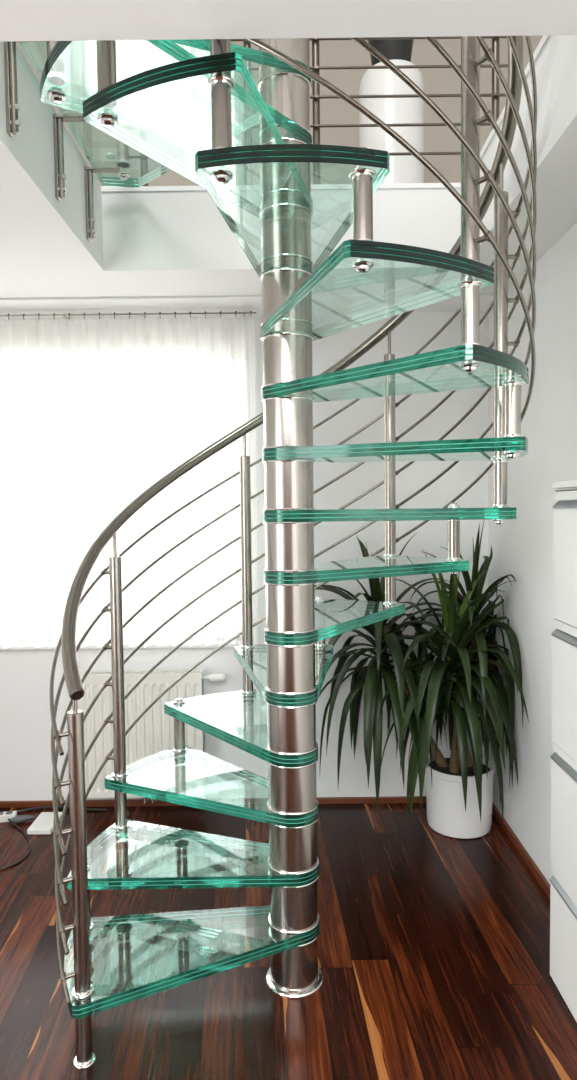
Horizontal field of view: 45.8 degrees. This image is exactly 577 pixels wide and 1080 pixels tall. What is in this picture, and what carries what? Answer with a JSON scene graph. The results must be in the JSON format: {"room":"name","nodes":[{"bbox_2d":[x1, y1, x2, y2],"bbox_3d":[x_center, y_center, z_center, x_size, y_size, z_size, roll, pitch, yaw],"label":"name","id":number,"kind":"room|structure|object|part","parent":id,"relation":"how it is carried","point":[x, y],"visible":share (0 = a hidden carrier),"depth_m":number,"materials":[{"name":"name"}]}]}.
{"room":"staircase","nodes":[
{"label":"staircase","id":0,"kind":"room"},
{"bbox_2d":[0,312,488,800],"bbox_3d":[-0.611,0.119,3.797,3.768,2.650,0.250,-1,3,0],"label":"wall","id":1,"kind":"structure","parent":0,"point":[26,769],"depth_m":3.68,"materials":[{"name":"white paint"}]},
{"bbox_2d":[0,643,237,649],"bbox_3d":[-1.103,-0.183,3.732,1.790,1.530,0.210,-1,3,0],"label":"windowsill","id":2,"kind":"structure","parent":1,"relation":"in","point":[216,645],"depth_m":3.66,"materials":[{"name":"paint"}]},
{"bbox_2d":[0,311,255,319],"bbox_3d":[-1.162,-1.148,3.550,1.995,0.033,0.120,-1,3,0],"label":"curtain rod","id":3,"kind":"object","parent":1,"relation":"attached to","point":[205,312],"visible":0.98,"depth_m":3.49,"materials":[{"name":"metal"}]},
{"bbox_3d":[-1.162,-1.152,3.497,1.995,0.008,0.008,-1,3,0],"label":"rod","id":4,"kind":"part","parent":3,"relation":"part of","materials":[{"name":"metal"}]},
{"bbox_2d":[0,316,258,647],"bbox_3d":[-1.157,-0.289,3.551,1.985,1.701,0.077,-1,3,0],"label":"sheer curtain","id":5,"kind":"object","parent":3,"relation":"hanging from","point":[95,412],"visible":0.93,"depth_m":3.55,"materials":[{"name":"white fabric"}]},
{"bbox_2d":[78,669,224,803],"bbox_3d":[-0.715,1.056,3.645,0.770,0.720,0.125,-1,3,0],"label":"radiator","id":6,"kind":"object","parent":1,"relation":"attached to","point":[153,733],"visible":0.73,"depth_m":3.59,"materials":[{"name":"metal"}]},
{"bbox_2d":[80,669,203,678],"bbox_3d":[-0.778,0.708,3.611,0.650,0.020,0.092,-1,3,0],"label":"grille","id":7,"kind":"object","parent":6,"relation":"attached to","point":[195,673],"depth_m":3.57,"materials":[{"name":"metal"}]},
{"bbox_3d":[-0.453,1.033,3.627,0.006,0.637,0.092,-1,3,0],"label":"panel","id":8,"kind":"part","parent":6,"relation":"part of","materials":[{"name":"metal"}]},
{"bbox_2d":[0,796,425,807],"bbox_3d":[-0.606,1.432,3.728,3.348,0.034,0.016,-1,3,0],"label":"baseboard","id":9,"kind":"structure","parent":1,"relation":"attached to","point":[392,799],"depth_m":3.72,"materials":[{"name":"brown wood"}]},
{"bbox_2d":[0,293,493,316],"bbox_3d":[-0.626,-1.186,3.465,3.368,0.012,0.285,-1,3,0],"label":"trim","id":10,"kind":"structure","parent":1,"relation":"attached to","point":[348,303],"depth_m":3.43,"materials":[{"name":"paint"}]},
{"bbox_2d":[16,35,542,186],"bbox_3d":[0.155,-2.910,4.641,5.368,2.600,0.200,-1,3,0],"label":"wall","id":11,"kind":"structure","parent":0,"point":[80,57],"depth_m":4.54,"materials":[{"name":"grey paint"}]},
{"bbox_2d":[0,803,576,1079],"bbox_3d":[-0.594,1.653,0.550,3.768,0.100,6.785,-1,3,0],"label":"floor","id":12,"kind":"structure","parent":0,"point":[434,947],"depth_m":2.43,"materials":[{"name":"brown wood"}]},
{"bbox_2d":[0,811,16,822],"bbox_3d":[-1.522,1.447,3.561,0.195,0.040,0.052,-1,3,-12],"label":"power strip","id":13,"kind":"object","parent":12,"relation":"on","point":[4,816],"visible":0.83,"depth_m":3.55,"materials":[{"name":"white plastic"}]},
{"bbox_2d":[0,819,30,869],"bbox_3d":[-1.402,1.471,3.206,0.359,0.024,0.586,1,3,23],"label":"power cable","id":14,"kind":"object","parent":12,"relation":"on","point":[12,822],"visible":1,"depth_m":3.26,"materials":[{"name":"black plastic"}]},
{"bbox_2d":[11,814,39,822],"bbox_3d":[-1.360,1.447,3.570,0.173,0.036,0.053,-3,4,-39],"label":"plug","id":15,"kind":"object","parent":12,"relation":"on","point":[22,818],"visible":0.86,"depth_m":3.54,"materials":[{"name":"grey plastic"}]},
{"bbox_2d":[27,812,61,834],"bbox_3d":[-1.245,1.453,3.506,0.120,0.028,0.200,-1,3,0],"label":"box","id":16,"kind":"object","parent":12,"relation":"on","point":[43,824],"visible":0.75,"depth_m":3.46,"materials":[{"name":"white plastic"}]},
{"bbox_2d":[16,806,105,811],"bbox_3d":[-1.231,1.445,3.676,0.503,0.026,0.043,-1,3,-2],"label":"power cable","id":17,"kind":"object","parent":12,"relation":"on","point":[43,807],"visible":0.7,"depth_m":3.67,"materials":[{"name":"black plastic"}]},
{"bbox_2d":[40,36,536,1068],"bbox_3d":[-0.002,-0.506,2.255,1.538,4.035,1.538,0,3,5],"label":"spiral staircase","id":18,"kind":"structure","parent":12,"relation":"on","point":[298,623],"depth_m":2.19,"materials":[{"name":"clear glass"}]},
{"bbox_2d":[4,41,46,136],"label":"baluster","id":19,"kind":"object","parent":18,"relation":"attached to","point":[13,126],"depth_m":1.94,"materials":[{"name":"metal"}]},
{"bbox_3d":[-0.737,-1.429,1.938,0.135,0.013,0.032,-1,3,0],"label":"bracket arm","id":20,"kind":"part","parent":19,"relation":"part of","materials":[{"name":"metal"}]},
{"bbox_3d":[-0.651,-1.791,1.874,0.046,1.031,0.046,-1,3,0],"label":"railing post","id":21,"kind":"part","parent":18,"relation":"part of","materials":[{"name":"metal"}]},
{"bbox_3d":[-0.606,1.012,1.986,0.046,1.041,0.046,-1,3,0],"label":"railing post","id":22,"kind":"part","parent":18,"relation":"part of","materials":[{"name":"metal"}]},
{"bbox_2d":[53,40,170,240],"label":"baluster","id":23,"kind":"object","parent":18,"relation":"attached to","point":[123,180],"depth_m":2.70,"materials":[{"name":"metal"}]},
{"bbox_3d":[-0.737,-1.449,2.345,0.135,0.013,0.032,-1,3,0],"label":"bracket arm","id":24,"kind":"part","parent":23,"relation":"part of","materials":[{"name":"metal"}]},
{"bbox_3d":[-0.738,-1.466,2.704,0.135,0.013,0.032,-1,3,0],"label":"bracket arm","id":25,"kind":"part","parent":23,"relation":"part of","materials":[{"name":"metal"}]},
{"bbox_3d":[-0.673,-1.948,2.745,0.046,0.861,0.046,-1,3,0],"label":"landing post","id":26,"kind":"part","parent":23,"relation":"part of","materials":[{"name":"metal"}]},
{"bbox_3d":[-0.644,0.578,2.584,0.046,1.031,0.046,-1,3,0],"label":"railing post","id":27,"kind":"part","parent":18,"relation":"part of","materials":[{"name":"metal"}]},
{"bbox_2d":[171,39,209,55],"label":"glass landing","id":28,"kind":"object","parent":18,"relation":"attached to","point":[189,45],"depth_m":2.01,"materials":[{"name":"glass"}]},
{"bbox_2d":[176,76,211,162],"label":"glass landing","id":29,"kind":"object","parent":18,"relation":"attached to","point":[190,122],"depth_m":2.52,"materials":[{"name":"glass"}]},
{"bbox_3d":[-0.368,-1.940,2.515,0.046,0.861,0.046,-1,3,0],"label":"landing post","id":30,"kind":"part","parent":29,"relation":"part of","materials":[{"name":"metal"}]},
{"bbox_3d":[-0.156,-1.378,1.517,0.046,1.031,0.046,-1,3,0],"label":"railing post","id":31,"kind":"part","parent":18,"relation":"part of","materials":[{"name":"metal"}]},
{"bbox_2d":[232,112,259,136],"label":"glass landing","id":32,"kind":"object","parent":18,"relation":"attached to","point":[254,119],"depth_m":2.45,"materials":[{"name":"glass"}]},
{"bbox_3d":[-0.183,0.153,2.972,0.046,1.031,0.046,-1,3,0],"label":"railing post","id":33,"kind":"part","parent":18,"relation":"part of","materials":[{"name":"metal"}]},
{"bbox_2d":[231,44,311,93],"label":"stair tread","id":34,"kind":"object","parent":18,"relation":"attached to","point":[248,54],"depth_m":2.10,"materials":[{"name":"glass"}]},
{"bbox_3d":[-0.008,-1.046,2.229,1.462,2.954,1.461,-1,3,0],"label":"handrail","id":35,"kind":"part","parent":18,"relation":"part of","materials":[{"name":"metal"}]},
{"bbox_3d":[0.422,-0.248,2.840,0.046,1.031,0.046,-1,3,0],"label":"railing post","id":36,"kind":"part","parent":18,"relation":"part of","materials":[{"name":"metal"}]},
{"bbox_3d":[0.449,-0.993,1.688,0.046,1.031,0.046,-1,3,0],"label":"railing post","id":37,"kind":"part","parent":18,"relation":"part of","materials":[{"name":"metal"}]},
{"bbox_3d":[0.706,-0.624,2.272,0.046,1.031,0.046,-1,3,0],"label":"railing post","id":38,"kind":"part","parent":18,"relation":"part of","materials":[{"name":"metal"}]},
{"bbox_2d":[315,522,528,838],"bbox_3d":[0.520,0.677,3.265,1.102,1.561,0.844,-1,3,0],"label":"potted plant","id":39,"kind":"object","parent":12,"relation":"on","point":[459,782],"visible":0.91,"depth_m":3.26,"materials":[{"name":"green plant"}]},
{"bbox_3d":[0.638,0.800,3.458,0.355,0.758,0.066,-1,3,-6],"label":"stem","id":40,"kind":"part","parent":39,"relation":"part of","materials":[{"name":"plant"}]},
{"bbox_3d":[0.812,0.859,3.336,0.067,0.626,0.151,0,3,21],"label":"stem","id":41,"kind":"part","parent":39,"relation":"part of","materials":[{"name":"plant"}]},
{"bbox_3d":[0.863,1.287,3.459,0.344,0.316,0.344,-1,3,0],"label":"pot","id":42,"kind":"part","parent":39,"relation":"part of","materials":[{"name":"white ceramic"}]},
{"bbox_3d":[0.923,0.774,3.463,0.100,0.784,0.050,1,3,30],"label":"stem","id":43,"kind":"part","parent":39,"relation":"part of","materials":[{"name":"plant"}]},
{"bbox_2d":[550,480,576,1021],"bbox_3d":[0.981,0.673,1.883,0.192,1.692,0.868,-1,3,0],"label":"cabinet","id":44,"kind":"object","parent":12,"relation":"on","point":[563,882],"visible":1,"depth_m":2.20,"materials":[{"name":"white paint"}]},
{"bbox_3d":[0.972,-0.161,1.842,0.192,0.020,0.868,-1,3,0],"label":"panel","id":45,"kind":"part","parent":44,"relation":"part of","materials":[{"name":"white paint"}]},
{"bbox_3d":[0.905,1.143,1.905,0.014,0.028,0.856,-1,3,0],"label":"filler rail","id":46,"kind":"part","parent":44,"relation":"part of","materials":[{"name":"white paint"}]},
{"bbox_3d":[0.901,0.716,1.885,0.014,0.028,0.856,-1,3,0],"label":"filler rail","id":47,"kind":"part","parent":44,"relation":"part of","materials":[{"name":"white paint"}]},
{"bbox_3d":[0.896,0.299,1.864,0.014,0.028,0.856,-1,3,0],"label":"filler rail","id":48,"kind":"part","parent":44,"relation":"part of","materials":[{"name":"white paint"}]},
{"bbox_3d":[0.891,-0.126,1.843,0.014,0.028,0.856,-1,3,0],"label":"filler rail","id":49,"kind":"part","parent":44,"relation":"part of","materials":[{"name":"white paint"}]},
{"bbox_2d":[0,0,576,297],"bbox_3d":[0.174,-1.226,0.918,5.368,0.401,7.800,-1,3,0],"label":"ceiling","id":50,"kind":"structure","parent":0,"point":[154,243],"depth_m":2.40,"materials":[{"name":"paint"}]},
{"bbox_2d":[126,36,507,185],"bbox_3d":[0.113,-2.010,2.936,1.645,0.972,0.058,-1,3,0],"label":"balustrade","id":51,"kind":"object","parent":50,"relation":"on","point":[315,67],"visible":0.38,"depth_m":2.92,"materials":[{"name":"metal"}]},
{"bbox_3d":[-0.629,-1.982,2.940,0.032,0.931,0.032,-1,3,0],"label":"post","id":52,"kind":"part","parent":51,"relation":"part of","materials":[{"name":"metal"}]},
{"bbox_3d":[-0.176,-1.987,2.940,0.032,0.931,0.032,-1,3,0],"label":"post","id":53,"kind":"part","parent":51,"relation":"part of","materials":[{"name":"metal"}]},
{"bbox_3d":[0.118,-1.990,2.940,0.032,0.931,0.032,-1,3,0],"label":"post","id":54,"kind":"part","parent":51,"relation":"part of","materials":[{"name":"metal"}]},
{"bbox_3d":[0.891,-1.999,2.940,0.032,0.931,0.032,-1,3,0],"label":"post","id":55,"kind":"part","parent":51,"relation":"part of","materials":[{"name":"metal"}]},
{"bbox_2d":[101,35,549,191],"bbox_3d":[-0.023,-1.477,2.176,1.564,0.026,1.536,-1,3,0],"label":"trim","id":56,"kind":"structure","parent":50,"relation":"attached to","point":[544,39],"depth_m":2.94,"materials":[{"name":"paint"}]},
{"bbox_2d":[359,59,423,183],"bbox_3d":[0.570,-2.062,3.781,0.364,0.980,0.364,-1,3,0],"label":"vase","id":57,"kind":"object","parent":50,"relation":"on","point":[403,168],"visible":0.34,"depth_m":3.62,"materials":[{"name":"white ceramic"}]},
{"bbox_2d":[368,39,413,65],"bbox_3d":[0.564,-2.660,3.752,0.260,0.220,0.260,-1,3,0],"label":"plant pot","id":58,"kind":"object","parent":57,"relation":"on","point":[391,49],"visible":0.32,"depth_m":3.66,"materials":[{"name":"black plastic"}]},
{"bbox_2d":[488,223,576,883],"bbox_3d":[1.175,0.265,0.383,0.200,2.650,6.585,-1,3,0],"label":"wall","id":59,"kind":"structure","parent":0,"point":[522,546],"depth_m":2.94,"materials":[{"name":"white paint"}]},
{"bbox_2d":[492,802,549,898],"bbox_3d":[1.080,1.568,0.447,0.018,0.042,6.585,-1,3,0],"label":"baseboard","id":60,"kind":"structure","parent":59,"relation":"attached to","point":[524,854],"depth_m":3.13,"materials":[{"name":"brown wood"}]}
]}

